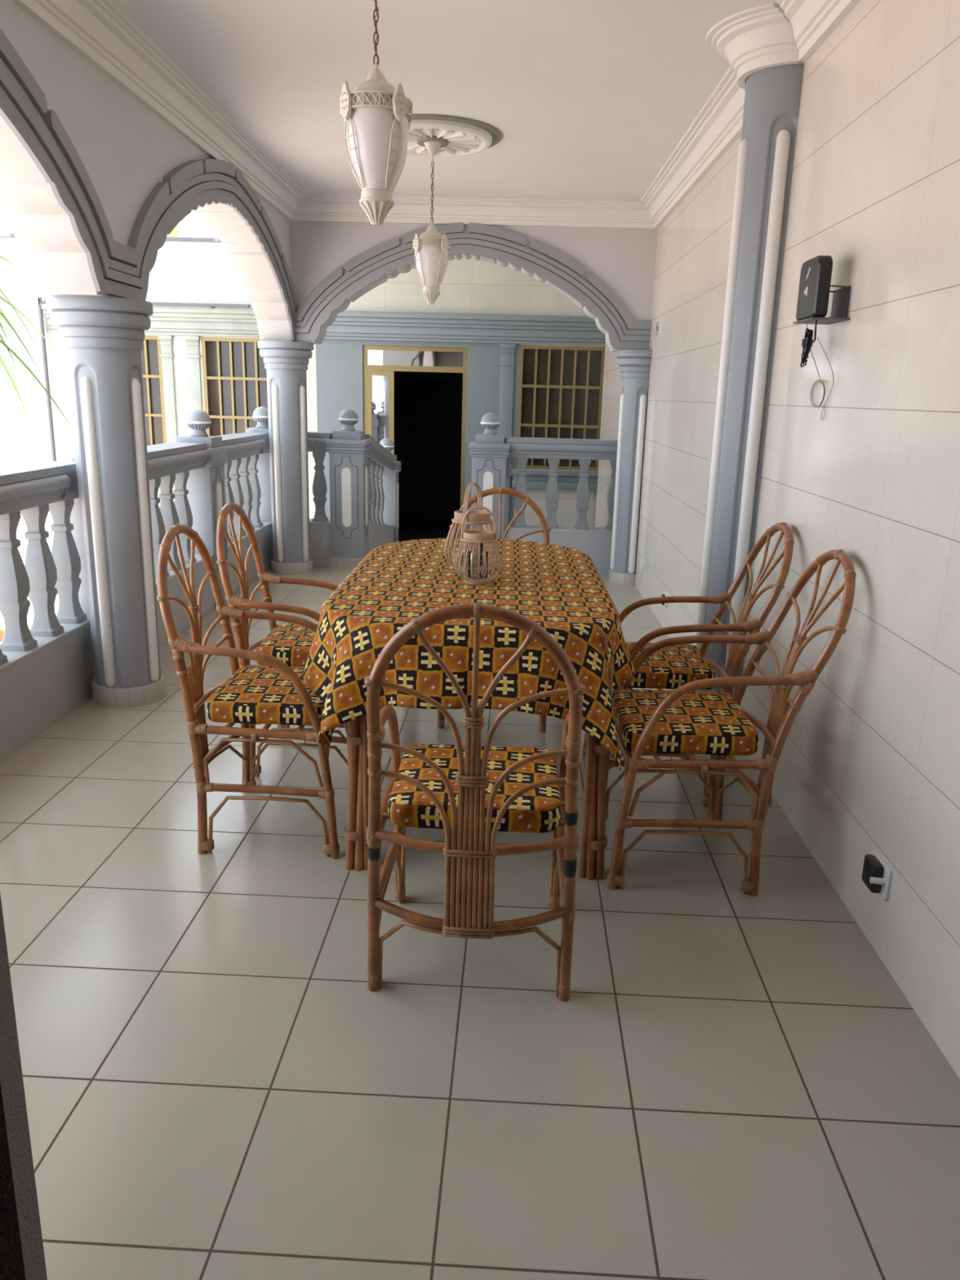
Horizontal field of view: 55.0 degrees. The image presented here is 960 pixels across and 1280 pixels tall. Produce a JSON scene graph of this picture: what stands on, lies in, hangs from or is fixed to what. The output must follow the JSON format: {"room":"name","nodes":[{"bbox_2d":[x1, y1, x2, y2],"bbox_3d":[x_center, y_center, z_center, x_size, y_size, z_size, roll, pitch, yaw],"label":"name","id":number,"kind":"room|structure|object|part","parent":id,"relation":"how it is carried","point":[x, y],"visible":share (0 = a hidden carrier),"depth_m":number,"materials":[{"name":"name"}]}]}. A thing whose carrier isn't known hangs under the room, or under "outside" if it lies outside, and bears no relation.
{"room":"covered balcony","nodes":[
{"label":"covered balcony","id":0,"kind":"room"},
{"bbox_2d":[0,893,47,1279],"bbox_3d":[-0.414,-0.222,0.963,3.063,2.910,0.048,2,15,1],"label":"wall","id":1,"kind":"structure","parent":0,"point":[22,1257],"depth_m":1.20,"materials":[{"name":"grey paint"}]},
{"bbox_2d":[0,539,58,628],"bbox_3d":[0.250,-1.177,12.204,80.000,0.200,100.000,2,15,1],"label":"ground","id":2,"kind":"structure","parent":0,"point":[22,548],"depth_m":8.22,"materials":[{"name":"white"}]},
{"bbox_2d":[0,627,4,641],"bbox_3d":[-2.890,0.223,5.285,0.456,0.500,0.456,2,15,1],"label":"flower pot","id":3,"kind":"object","parent":2,"relation":"on","point":[2,630],"visible":0.08,"depth_m":5.41,"materials":[{"name":"ceramic"}]},
{"bbox_2d":[0,255,72,428],"bbox_3d":[-2.835,-1.005,4.979,1.286,2.136,1.079,2,15,1],"label":"potted palm","id":4,"kind":"object","parent":3,"relation":"in","point":[2,341],"visible":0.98,"depth_m":4.96,"materials":[{"name":"green plant"}]},
{"bbox_2d":[0,461,94,762],"bbox_3d":[-2.070,0.324,2.977,0.254,1.535,3.460,2,15,1],"label":"balustrade","id":5,"kind":"object","parent":2,"relation":"on","point":[47,671],"visible":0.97,"depth_m":4.12,"materials":[{"name":"grey paint"}]},
{"bbox_3d":[-2.057,-0.309,2.684,0.254,0.160,3.220,2,15,1],"label":"handrail","id":6,"kind":"part","parent":5,"relation":"part of","materials":[{"name":"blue paint"}]},
{"bbox_2d":[51,497,88,614],"bbox_3d":[-2.015,-0.132,4.780,0.190,1.490,0.260,2,15,1],"label":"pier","id":7,"kind":"object","parent":2,"relation":"on","point":[75,517],"visible":0.02,"depth_m":4.56,"materials":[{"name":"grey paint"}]},
{"bbox_2d":[71,409,273,646],"bbox_3d":[-1.950,-0.708,6.447,0.265,1.748,3.260,2,15,1],"label":"balustrade","id":8,"kind":"object","parent":2,"relation":"on","point":[202,468],"visible":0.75,"depth_m":6.29,"materials":[{"name":"grey paint"}]},
{"bbox_3d":[-1.965,-1.068,5.541,0.254,0.160,1.415,2,15,1],"label":"handrail","id":9,"kind":"part","parent":8,"relation":"part of","materials":[{"name":"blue paint"}]},
{"bbox_3d":[-1.827,-0.839,6.501,0.010,0.540,0.086,2,15,1],"label":"pill panel","id":10,"kind":"part","parent":8,"relation":"part of","materials":[{"name":"white paint"}]},
{"bbox_3d":[-1.915,-1.480,7.092,0.254,0.160,1.135,2,15,1],"label":"handrail","id":11,"kind":"part","parent":8,"relation":"part of","materials":[{"name":"blue paint"}]},
{"bbox_2d":[166,217,186,236],"bbox_3d":[-4.095,-3.560,11.874,0.513,4.367,0.900,-10,19,-36],"label":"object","id":12,"kind":"object","parent":2,"relation":"on","point":[174,233],"visible":0.03,"depth_m":11.28,"materials":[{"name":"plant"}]},
{"bbox_2d":[246,406,271,521],"bbox_3d":[-1.897,-1.163,8.161,0.280,1.748,0.290,2,15,1],"label":"post","id":13,"kind":"object","parent":2,"relation":"on","point":[260,415],"visible":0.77,"depth_m":7.94,"materials":[{"name":"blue paint"}]},
{"bbox_2d":[307,408,371,568],"bbox_3d":[-1.373,-1.127,8.076,0.813,1.748,0.346,2,15,1],"label":"balustrade","id":14,"kind":"object","parent":2,"relation":"on","point":[341,540],"visible":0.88,"depth_m":7.93,"materials":[{"name":"grey paint"}]},
{"bbox_3d":[-1.517,-1.706,7.930,0.495,0.160,0.254,2,15,1],"label":"handrail","id":15,"kind":"part","parent":14,"relation":"part of","materials":[{"name":"blue paint"}]},
{"bbox_3d":[-1.141,-1.218,7.890,0.086,0.510,0.010,2,15,1],"label":"pill panel","id":16,"kind":"part","parent":14,"relation":"part of","materials":[{"name":"white paint"}]},
{"bbox_3d":[-0.987,-1.251,8.031,0.010,0.510,0.086,2,15,1],"label":"pill panel","id":17,"kind":"part","parent":14,"relation":"part of","materials":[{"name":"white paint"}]},
{"bbox_2d":[364,434,400,551],"bbox_3d":[-1.055,-1.324,9.259,0.290,1.535,2.115,2,15,1],"label":"balustrade","id":18,"kind":"object","parent":2,"relation":"on","point":[384,468],"visible":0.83,"depth_m":9.46,"materials":[{"name":"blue paint"}]},
{"bbox_3d":[-1.049,-1.810,8.995,0.254,0.460,1.855,2,15,1],"label":"handrail","id":19,"kind":"part","parent":18,"relation":"part of","materials":[{"name":"blue paint"}]},
{"bbox_3d":[-1.031,-1.414,10.184,0.290,1.233,0.280,2,15,1],"label":"post","id":20,"kind":"part","parent":18,"relation":"part of","materials":[{"name":"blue paint"}]},
{"bbox_3d":[-0.904,-1.471,10.165,0.010,0.510,0.086,2,15,1],"label":"pill panel","id":21,"kind":"part","parent":18,"relation":"part of","materials":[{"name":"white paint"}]},
{"bbox_2d":[504,438,511,524],"bbox_3d":[0.164,-1.285,9.230,0.290,1.535,2.115,2,15,1],"label":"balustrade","id":22,"kind":"object","parent":2,"relation":"on","point":[508,467],"visible":0.04,"depth_m":9.94,"materials":[{"name":"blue paint"}]},
{"bbox_3d":[0.176,-1.771,8.966,0.254,0.460,1.855,2,15,1],"label":"handrail","id":23,"kind":"part","parent":22,"relation":"part of","materials":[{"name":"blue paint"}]},
{"bbox_3d":[0.188,-1.374,10.155,0.290,1.233,0.280,2,15,1],"label":"post","id":24,"kind":"part","parent":22,"relation":"part of","materials":[{"name":"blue paint"}]},
{"bbox_2d":[468,413,617,575],"bbox_3d":[0.604,-1.064,8.030,1.416,1.748,0.346,2,15,1],"label":"balustrade","id":25,"kind":"object","parent":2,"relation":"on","point":[489,452],"visible":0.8,"depth_m":7.87,"materials":[{"name":"grey paint"}]},
{"bbox_3d":[0.068,-1.179,7.861,0.086,0.510,0.010,2,15,1],"label":"pill panel","id":26,"kind":"part","parent":25,"relation":"part of","materials":[{"name":"white paint"}]},
{"bbox_3d":[0.777,-1.632,7.876,1.098,0.160,0.254,2,15,1],"label":"handrail","id":27,"kind":"part","parent":25,"relation":"part of","materials":[{"name":"blue paint"}]},
{"bbox_2d":[0,0,297,341],"bbox_3d":[-1.681,-2.041,4.053,0.290,1.050,7.024,2,15,1],"label":"wall","id":28,"kind":"structure","parent":0,"point":[94,182],"depth_m":3.85,"materials":[{"name":"grey paint"}]},
{"bbox_3d":[-1.619,-1.542,2.339,0.026,0.737,3.397,2,15,1],"label":"arch moulding","id":29,"kind":"part","parent":28,"relation":"part of","materials":[{"name":"grey paint"}]},
{"bbox_3d":[-1.624,-1.458,2.388,0.020,0.760,3.346,2,15,1],"label":"scalloped moulding","id":30,"kind":"part","parent":28,"relation":"part of","materials":[{"name":"grey paint"}]},
{"bbox_3d":[-1.617,-1.505,2.363,0.032,0.741,3.370,2,15,1],"label":"arch moulding","id":31,"kind":"part","parent":28,"relation":"part of","materials":[{"name":"grey paint"}]},
{"bbox_3d":[-1.611,-1.593,2.308,0.040,0.764,3.429,2,15,1],"label":"arch block moulding","id":32,"kind":"part","parent":28,"relation":"part of","materials":[{"name":"grey paint"}]},
{"bbox_3d":[-1.514,-2.412,5.615,0.026,0.737,3.385,2,15,1],"label":"arch moulding","id":33,"kind":"part","parent":28,"relation":"part of","materials":[{"name":"grey paint"}]},
{"bbox_3d":[-1.505,-2.472,5.615,0.040,0.764,3.417,2,15,1],"label":"arch block moulding","id":34,"kind":"part","parent":28,"relation":"part of","materials":[{"name":"grey paint"}]},
{"bbox_3d":[-1.512,-2.368,5.613,0.032,0.741,3.359,2,15,1],"label":"arch moulding","id":35,"kind":"part","parent":28,"relation":"part of","materials":[{"name":"grey paint"}]},
{"bbox_3d":[-1.520,-2.318,5.624,0.020,0.760,3.355,2,15,1],"label":"scalloped moulding","id":36,"kind":"part","parent":28,"relation":"part of","materials":[{"name":"grey paint"}]},
{"bbox_2d":[11,0,860,228],"bbox_3d":[-0.156,-2.408,3.846,2.822,0.158,6.660,2,15,1],"label":"crown molding","id":37,"kind":"structure","parent":28,"relation":"attached to","point":[778,33],"depth_m":4.59,"materials":[{"name":"white paint"}]},
{"bbox_2d":[0,233,605,540],"bbox_3d":[-1.224,-2.843,11.058,15.000,3.535,0.370,2,15,1],"label":"wall","id":38,"kind":"structure","parent":0,"point":[490,310],"depth_m":10.80,"materials":[{"name":"paint"}]},
{"bbox_2d":[37,297,250,461],"bbox_3d":[-3.916,-2.995,10.944,2.503,1.953,0.160,2,15,1],"label":"drain pipe","id":39,"kind":"object","parent":38,"relation":"attached to","point":[40,303],"visible":0.81,"depth_m":10.81,"materials":[{"name":"grey metal"}]},
{"bbox_2d":[141,335,166,445],"bbox_3d":[-4.277,-2.918,11.100,0.993,1.425,0.080,2,15,1],"label":"window","id":40,"kind":"structure","parent":38,"relation":"in","point":[151,360],"depth_m":11.07,"materials":[{"name":"gold metal"}]},
{"bbox_2d":[200,337,268,435],"bbox_3d":[-2.811,-2.870,11.065,0.973,1.425,0.080,2,15,1],"label":"window","id":41,"kind":"structure","parent":38,"relation":"in","point":[235,374],"depth_m":11.02,"materials":[{"name":"gold metal"}]},
{"bbox_2d":[363,345,467,537],"bbox_3d":[-0.791,-2.286,11.176,1.233,2.420,0.080,2,15,1],"label":"door","id":42,"kind":"structure","parent":38,"relation":"in","point":[380,362],"depth_m":10.92,"materials":[{"name":"gold metal"}]},
{"bbox_3d":[-1.206,-2.195,11.202,0.208,1.950,0.007,2,15,1],"label":"pane","id":43,"kind":"part","parent":42,"relation":"part of","materials":[{"name":"clear glass"}]},
{"bbox_3d":[-0.764,-3.324,10.899,1.133,0.170,0.008,2,15,1],"label":"transom pane","id":44,"kind":"part","parent":42,"relation":"part of","materials":[{"name":"clear glass"}]},
{"bbox_2d":[515,344,604,471],"bbox_3d":[0.951,-2.750,10.976,1.002,1.425,0.080,2,15,1],"label":"window","id":45,"kind":"structure","parent":38,"relation":"in","point":[560,388],"depth_m":10.94,"materials":[{"name":"gold metal"}]},
{"bbox_2d":[394,371,462,542],"bbox_3d":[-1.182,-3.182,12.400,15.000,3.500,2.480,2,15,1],"label":"doorway","id":46,"kind":"structure","parent":0,"point":[428,406],"depth_m":13.62,"materials":[{"name":"black paint"}]},
{"bbox_2d":[110,0,774,201],"bbox_3d":[-0.738,-2.233,2.534,3.913,0.150,9.800,2,15,1],"label":"ceiling","id":47,"kind":"structure","parent":0,"point":[586,100],"depth_m":4.22,"materials":[{"name":"white paint"}]},
{"bbox_2d":[406,114,501,156],"bbox_3d":[-0.267,-2.832,5.217,0.776,0.051,0.776,2,15,1],"label":"ceiling rose","id":48,"kind":"object","parent":47,"relation":"attached to","point":[458,136],"visible":0.72,"depth_m":5.10,"materials":[{"name":"grey paint"}]},
{"bbox_2d":[412,141,450,304],"bbox_3d":[-0.278,-2.398,5.333,0.221,0.867,0.221,2,15,1],"label":"pendant lamp","id":49,"kind":"object","parent":48,"relation":"hanging from","point":[432,248],"visible":1,"depth_m":5.31,"materials":[{"name":"white glass"}]},
{"bbox_3d":[-0.284,-2.176,5.392,0.197,0.217,0.197,2,15,1],"label":"lamp shade","id":50,"kind":"part","parent":49,"relation":"part of","materials":[{"name":"white glass"}]},
{"bbox_3d":[-0.274,-2.564,5.289,0.018,0.334,0.017,2,15,1],"label":"chain","id":51,"kind":"part","parent":49,"relation":"part of","materials":[{"name":"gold metal"}]},
{"bbox_2d":[289,221,657,351],"bbox_3d":[-0.061,-2.859,7.279,2.823,1.050,0.290,2,15,1],"label":"wall","id":52,"kind":"structure","parent":0,"point":[608,273],"depth_m":7.14,"materials":[{"name":"grey paint"}]},
{"bbox_2d":[0,566,959,1279],"bbox_3d":[-0.409,0.680,3.463,3.113,0.120,10.120,2,15,1],"label":"floor","id":53,"kind":"structure","parent":0,"point":[728,1083],"depth_m":2.19,"materials":[{"name":"tile"}]},
{"bbox_2d":[44,295,166,707],"bbox_3d":[-1.719,-0.617,4.357,0.444,1.860,0.444,2,15,1],"label":"round column","id":54,"kind":"structure","parent":53,"relation":"on","point":[103,337],"depth_m":4.21,"materials":[{"name":"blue paint"}]},
{"bbox_2d":[156,524,347,858],"bbox_3d":[-0.736,0.139,3.171,0.590,1.060,0.529,2,15,2],"label":"rattan armchair","id":55,"kind":"object","parent":53,"relation":"on","point":[191,677],"visible":0.88,"depth_m":3.01,"materials":[{"name":"wicker"}]},
{"bbox_3d":[-0.943,0.210,3.200,0.082,0.033,0.492,2,15,2],"label":"seat rail","id":56,"kind":"part","parent":55,"relation":"part of","materials":[{"name":"wicker"}]},
{"bbox_3d":[-0.713,0.298,2.962,0.414,0.039,0.030,2,15,2],"label":"seat rail","id":57,"kind":"part","parent":55,"relation":"part of","materials":[{"name":"wicker"}]},
{"bbox_3d":[-0.708,0.367,2.982,0.500,0.719,0.037,2,15,2],"label":"arm","id":58,"kind":"part","parent":55,"relation":"part of","materials":[{"name":"wicker"}]},
{"bbox_2d":[206,665,324,725],"bbox_3d":[-0.678,0.180,3.179,0.419,0.080,0.438,2,15,2],"label":"seat cushion","id":59,"kind":"object","parent":55,"relation":"on","point":[253,694],"visible":0.63,"depth_m":3.00,"materials":[{"name":"fabric"}]},
{"bbox_3d":[-0.684,0.244,3.445,0.500,0.719,0.037,2,15,2],"label":"arm","id":60,"kind":"part","parent":55,"relation":"part of","materials":[{"name":"wicker"}]},
{"bbox_2d":[216,502,347,777],"bbox_3d":[-0.729,-0.025,3.788,0.590,1.060,0.529,2,15,1],"label":"rattan armchair","id":61,"kind":"object","parent":53,"relation":"on","point":[241,626],"visible":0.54,"depth_m":3.67,"materials":[{"name":"wicker"}]},
{"bbox_3d":[-0.936,0.047,3.814,0.082,0.033,0.492,2,15,1],"label":"seat rail","id":62,"kind":"part","parent":61,"relation":"part of","materials":[{"name":"wicker"}]},
{"bbox_3d":[-0.697,0.203,3.600,0.500,0.719,0.037,2,15,1],"label":"arm","id":63,"kind":"part","parent":61,"relation":"part of","materials":[{"name":"wicker"}]},
{"bbox_2d":[254,623,318,666],"bbox_3d":[-0.672,0.015,3.796,0.421,0.081,0.437,2,15,1],"label":"seat cushion","id":64,"kind":"object","parent":61,"relation":"on","point":[291,643],"visible":0.37,"depth_m":3.64,"materials":[{"name":"fabric"}]},
{"bbox_3d":[-0.682,0.080,4.063,0.500,0.719,0.037,2,15,1],"label":"arm","id":65,"kind":"part","parent":61,"relation":"part of","materials":[{"name":"wicker"}]},
{"bbox_2d":[257,340,314,574],"bbox_3d":[-1.583,-1.491,7.650,0.444,1.860,0.444,2,15,1],"label":"round column","id":66,"kind":"structure","parent":53,"relation":"on","point":[286,362],"depth_m":7.51,"materials":[{"name":"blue paint"}]},
{"bbox_2d":[364,602,585,1001],"bbox_3d":[-0.009,0.360,2.412,0.529,1.060,0.586,2,15,2],"label":"rattan armchair","id":67,"kind":"object","parent":53,"relation":"on","point":[469,859],"visible":1,"depth_m":2.19,"materials":[{"name":"wicker"}]},
{"bbox_3d":[-0.251,0.439,2.481,0.030,0.039,0.414,2,15,2],"label":"seat rail","id":68,"kind":"part","parent":67,"relation":"part of","materials":[{"name":"wicker"}]},
{"bbox_3d":[-0.251,0.505,2.507,0.037,0.719,0.498,2,15,2],"label":"arm","id":69,"kind":"part","parent":67,"relation":"part of","materials":[{"name":"wicker"}]},
{"bbox_3d":[-0.021,0.492,2.233,0.492,0.033,0.082,2,15,2],"label":"seat rail","id":70,"kind":"part","parent":67,"relation":"part of","materials":[{"name":"wicker"}]},
{"bbox_2d":[387,742,559,834],"bbox_3d":[-0.008,0.385,2.476,0.435,0.081,0.421,2,15,2],"label":"seat cushion","id":71,"kind":"object","parent":67,"relation":"on","point":[537,811],"visible":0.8,"depth_m":2.34,"materials":[{"name":"fabric"}]},
{"bbox_3d":[0.228,0.523,2.488,0.037,0.719,0.498,2,15,2],"label":"arm","id":72,"kind":"part","parent":67,"relation":"part of","materials":[{"name":"wicker"}]},
{"bbox_3d":[0.231,0.456,2.461,0.030,0.039,0.414,2,15,2],"label":"seat rail","id":73,"kind":"part","parent":67,"relation":"part of","materials":[{"name":"wicker"}]},
{"bbox_2d":[343,633,613,879],"bbox_3d":[-0.022,0.143,3.686,0.928,0.823,1.726,2,15,1],"label":"dining table","id":74,"kind":"object","parent":53,"relation":"on","point":[593,838],"visible":0.24,"depth_m":2.92,"materials":[{"name":"wicker"}]},
{"bbox_2d":[302,537,635,770],"bbox_3d":[-0.009,-0.036,3.634,1.084,0.471,1.876,2,15,1],"label":"tablecloth","id":75,"kind":"object","parent":74,"relation":"on","point":[561,589],"visible":0.89,"depth_m":2.81,"materials":[{"name":"fabric"}]},
{"bbox_2d":[444,482,499,573],"bbox_3d":[-0.029,-0.437,3.563,0.215,0.342,0.215,7,16,21],"label":"lantern","id":76,"kind":"object","parent":75,"relation":"on","point":[483,517],"visible":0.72,"depth_m":3.54,"materials":[{"name":"brown wicker"}]},
{"bbox_2d":[460,534,483,566],"bbox_3d":[-0.032,-0.350,3.587,0.089,0.114,0.089,7,16,21],"label":"glass jar","id":77,"kind":"object","parent":76,"relation":"on","point":[481,563],"depth_m":3.58,"materials":[{"name":"clear glass"}]},
{"bbox_3d":[-0.027,-0.526,3.540,0.016,0.156,0.159,7,16,21],"label":"handle","id":78,"kind":"part","parent":76,"relation":"part of","materials":[{"name":"beige wicker"}]},
{"bbox_2d":[453,506,502,584],"bbox_3d":[-0.005,-0.346,3.349,0.175,0.277,0.175,1,15,-3],"label":"lantern","id":79,"kind":"object","parent":75,"relation":"on","point":[481,535],"visible":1,"depth_m":3.33,"materials":[{"name":"brown wicker"}]},
{"bbox_2d":[467,551,488,578],"bbox_3d":[-0.007,-0.275,3.368,0.072,0.093,0.072,1,15,-3],"label":"glass jar","id":80,"kind":"object","parent":79,"relation":"on","point":[469,576],"depth_m":3.36,"materials":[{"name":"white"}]},
{"bbox_3d":[-0.004,-0.418,3.329,0.129,0.127,0.013,1,15,-2],"label":"handle","id":81,"kind":"part","parent":79,"relation":"part of","materials":[{"name":"beige wicker"}]},
{"bbox_2d":[437,487,551,733],"bbox_3d":[0.080,-0.168,4.401,0.529,1.060,0.590,2,15,2],"label":"rattan armchair","id":82,"kind":"object","parent":53,"relation":"on","point":[441,717],"visible":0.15,"depth_m":4.53,"materials":[{"name":"wicker"}]},
{"bbox_3d":[-0.166,0.000,4.412,0.037,0.719,0.500,2,15,2],"label":"arm","id":83,"kind":"part","parent":82,"relation":"part of","materials":[{"name":"wicker"}]},
{"bbox_3d":[0.313,0.018,4.392,0.037,0.719,0.500,2,15,2],"label":"arm","id":84,"kind":"part","parent":82,"relation":"part of","materials":[{"name":"wicker"}]},
{"bbox_2d":[608,349,652,585],"bbox_3d":[1.186,-1.397,7.565,0.249,1.860,0.444,2,15,1],"label":"round column","id":85,"kind":"structure","parent":53,"relation":"on","point":[635,364],"depth_m":7.44,"materials":[{"name":"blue paint"}]},
{"bbox_2d":[582,522,794,808],"bbox_3d":[0.800,0.058,3.627,0.706,1.060,0.529,2,15,1],"label":"rattan armchair","id":86,"kind":"object","parent":53,"relation":"on","point":[737,651],"visible":0.58,"depth_m":3.51,"materials":[{"name":"wicker"}]},
{"bbox_3d":[0.725,0.158,3.904,0.547,0.719,0.037,2,15,1],"label":"arm","id":87,"kind":"part","parent":86,"relation":"part of","materials":[{"name":"wicker"}]},
{"bbox_2d":[625,641,716,690],"bbox_3d":[0.684,0.092,3.639,0.418,0.080,0.437,2,15,1],"label":"seat cushion","id":88,"kind":"object","parent":86,"relation":"on","point":[671,667],"visible":0.45,"depth_m":3.46,"materials":[{"name":"fabric"}]},
{"bbox_3d":[0.710,0.281,3.441,0.547,0.719,0.037,2,15,1],"label":"arm","id":89,"kind":"part","parent":86,"relation":"part of","materials":[{"name":"wicker"}]},
{"bbox_3d":[0.947,0.141,3.644,0.082,0.033,0.492,2,15,1],"label":"seat rail","id":90,"kind":"part","parent":86,"relation":"part of","materials":[{"name":"wicker"}]},
{"bbox_2d":[604,549,856,897],"bbox_3d":[0.773,0.222,3.007,0.706,1.060,0.529,2,15,1],"label":"rattan armchair","id":91,"kind":"object","parent":53,"relation":"on","point":[781,717],"visible":0.9,"depth_m":2.85,"materials":[{"name":"wicker"}]},
{"bbox_3d":[0.465,0.314,3.038,0.030,0.026,0.480,2,15,1],"label":"seat rail","id":92,"kind":"part","parent":91,"relation":"part of","materials":[{"name":"wicker"}]},
{"bbox_2d":[612,688,759,755],"bbox_3d":[0.656,0.258,3.018,0.416,0.079,0.436,2,15,1],"label":"seat cushion","id":93,"kind":"object","parent":91,"relation":"on","point":[696,722],"visible":0.88,"depth_m":2.87,"materials":[{"name":"fabric"}]},
{"bbox_3d":[0.696,0.323,3.284,0.547,0.719,0.037,2,15,1],"label":"arm","id":94,"kind":"part","parent":91,"relation":"part of","materials":[{"name":"wicker"}]},
{"bbox_3d":[0.671,0.377,2.800,0.414,0.039,0.030,2,15,1],"label":"seat rail","id":95,"kind":"part","parent":91,"relation":"part of","materials":[{"name":"wicker"}]},
{"bbox_3d":[0.685,0.446,2.820,0.547,0.719,0.037,2,15,1],"label":"arm","id":96,"kind":"part","parent":91,"relation":"part of","materials":[{"name":"wicker"}]},
{"bbox_3d":[0.920,0.305,3.025,0.082,0.033,0.492,2,15,1],"label":"seat rail","id":97,"kind":"part","parent":91,"relation":"part of","materials":[{"name":"wicker"}]},
{"bbox_2d":[695,63,804,698],"bbox_3d":[1.118,-0.934,4.062,0.190,2.765,0.382,2,15,1],"label":"engaged column","id":98,"kind":"structure","parent":53,"relation":"on","point":[772,95],"depth_m":3.84,"materials":[{"name":"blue paint"}]},
{"bbox_2d":[595,0,959,1079],"bbox_3d":[1.302,-0.999,4.531,0.150,3.460,13.150,2,15,1],"label":"wall","id":99,"kind":"structure","parent":0,"point":[869,760],"depth_m":2.82,"materials":[{"name":"beige tile"}]},
{"bbox_2d":[640,556,644,571],"bbox_3d":[1.274,-0.597,7.252,0.010,0.110,0.100,2,15,1],"label":"blank plate","id":100,"kind":"object","parent":99,"relation":"attached to","point":[642,558],"visible":1,"depth_m":7.22,"materials":[{"name":"white plastic"}]},
{"bbox_2d":[655,320,660,336],"bbox_3d":[1.317,-2.302,6.819,0.012,0.104,0.112,2,15,1],"label":"light switch","id":101,"kind":"object","parent":99,"relation":"attached to","point":[658,324],"visible":1,"depth_m":6.79,"materials":[{"name":"white plastic"}]},
{"bbox_2d":[661,591,667,608],"bbox_3d":[1.227,-0.268,6.151,0.030,0.100,0.120,2,15,1],"label":"wall socket","id":102,"kind":"object","parent":99,"relation":"attached to","point":[665,594],"visible":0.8,"depth_m":6.12,"materials":[{"name":"white plastic"}]},
{"bbox_2d":[792,255,850,420],"bbox_3d":[1.133,-1.008,3.120,0.121,0.516,0.278,2,15,1],"label":"router","id":103,"kind":"object","parent":99,"relation":"attached to","point":[815,275],"visible":1,"depth_m":3.02,"materials":[{"name":"black plastic"}]},
{"bbox_3d":[1.108,-0.988,3.082,0.038,0.148,0.141,2,15,1],"label":"power cord","id":104,"kind":"part","parent":103,"relation":"part of","materials":[{"name":"black plastic"}]},
{"bbox_2d":[861,849,893,901],"bbox_3d":[1.103,0.660,2.590,0.049,0.100,0.124,2,15,1],"label":"wall socket","id":105,"kind":"object","parent":99,"relation":"attached to","point":[877,873],"visible":1,"depth_m":2.56,"materials":[{"name":"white plastic"}]},
{"bbox_3d":[1.097,0.665,2.547,0.036,0.018,0.018,4,15,10],"label":"white knob","id":106,"kind":"part","parent":105,"relation":"part of","materials":[{"name":"white plastic"}]},
{"bbox_3d":[1.122,0.660,2.589,0.012,0.100,0.124,2,15,1],"label":"plate","id":107,"kind":"part","parent":105,"relation":"part of","materials":[{"name":"white plastic"}]},
{"bbox_3d":[-0.302,-2.153,2.666,0.776,0.051,0.776,2,15,1],"label":"ceiling rose","id":108,"kind":"object","parent":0,"visible":0},
{"bbox_2d":[339,0,413,226],"bbox_3d":[-0.313,-1.719,2.781,0.221,0.867,0.221,2,15,1],"label":"pendant lamp","id":109,"kind":"object","parent":108,"relation":"hanging from","point":[377,115],"visible":1,"depth_m":2.76,"materials":[{"name":"beige metal"}]},
{"bbox_3d":[-0.309,-1.885,2.737,0.018,0.334,0.017,2,15,1],"label":"chain","id":110,"kind":"part","parent":109,"relation":"part of","materials":[{"name":"gold metal"}]},
{"bbox_3d":[-0.319,-1.497,2.841,0.197,0.217,0.197,2,15,1],"label":"lamp shade","id":111,"kind":"part","parent":109,"relation":"part of","materials":[{"name":"white glass"}]}
]}

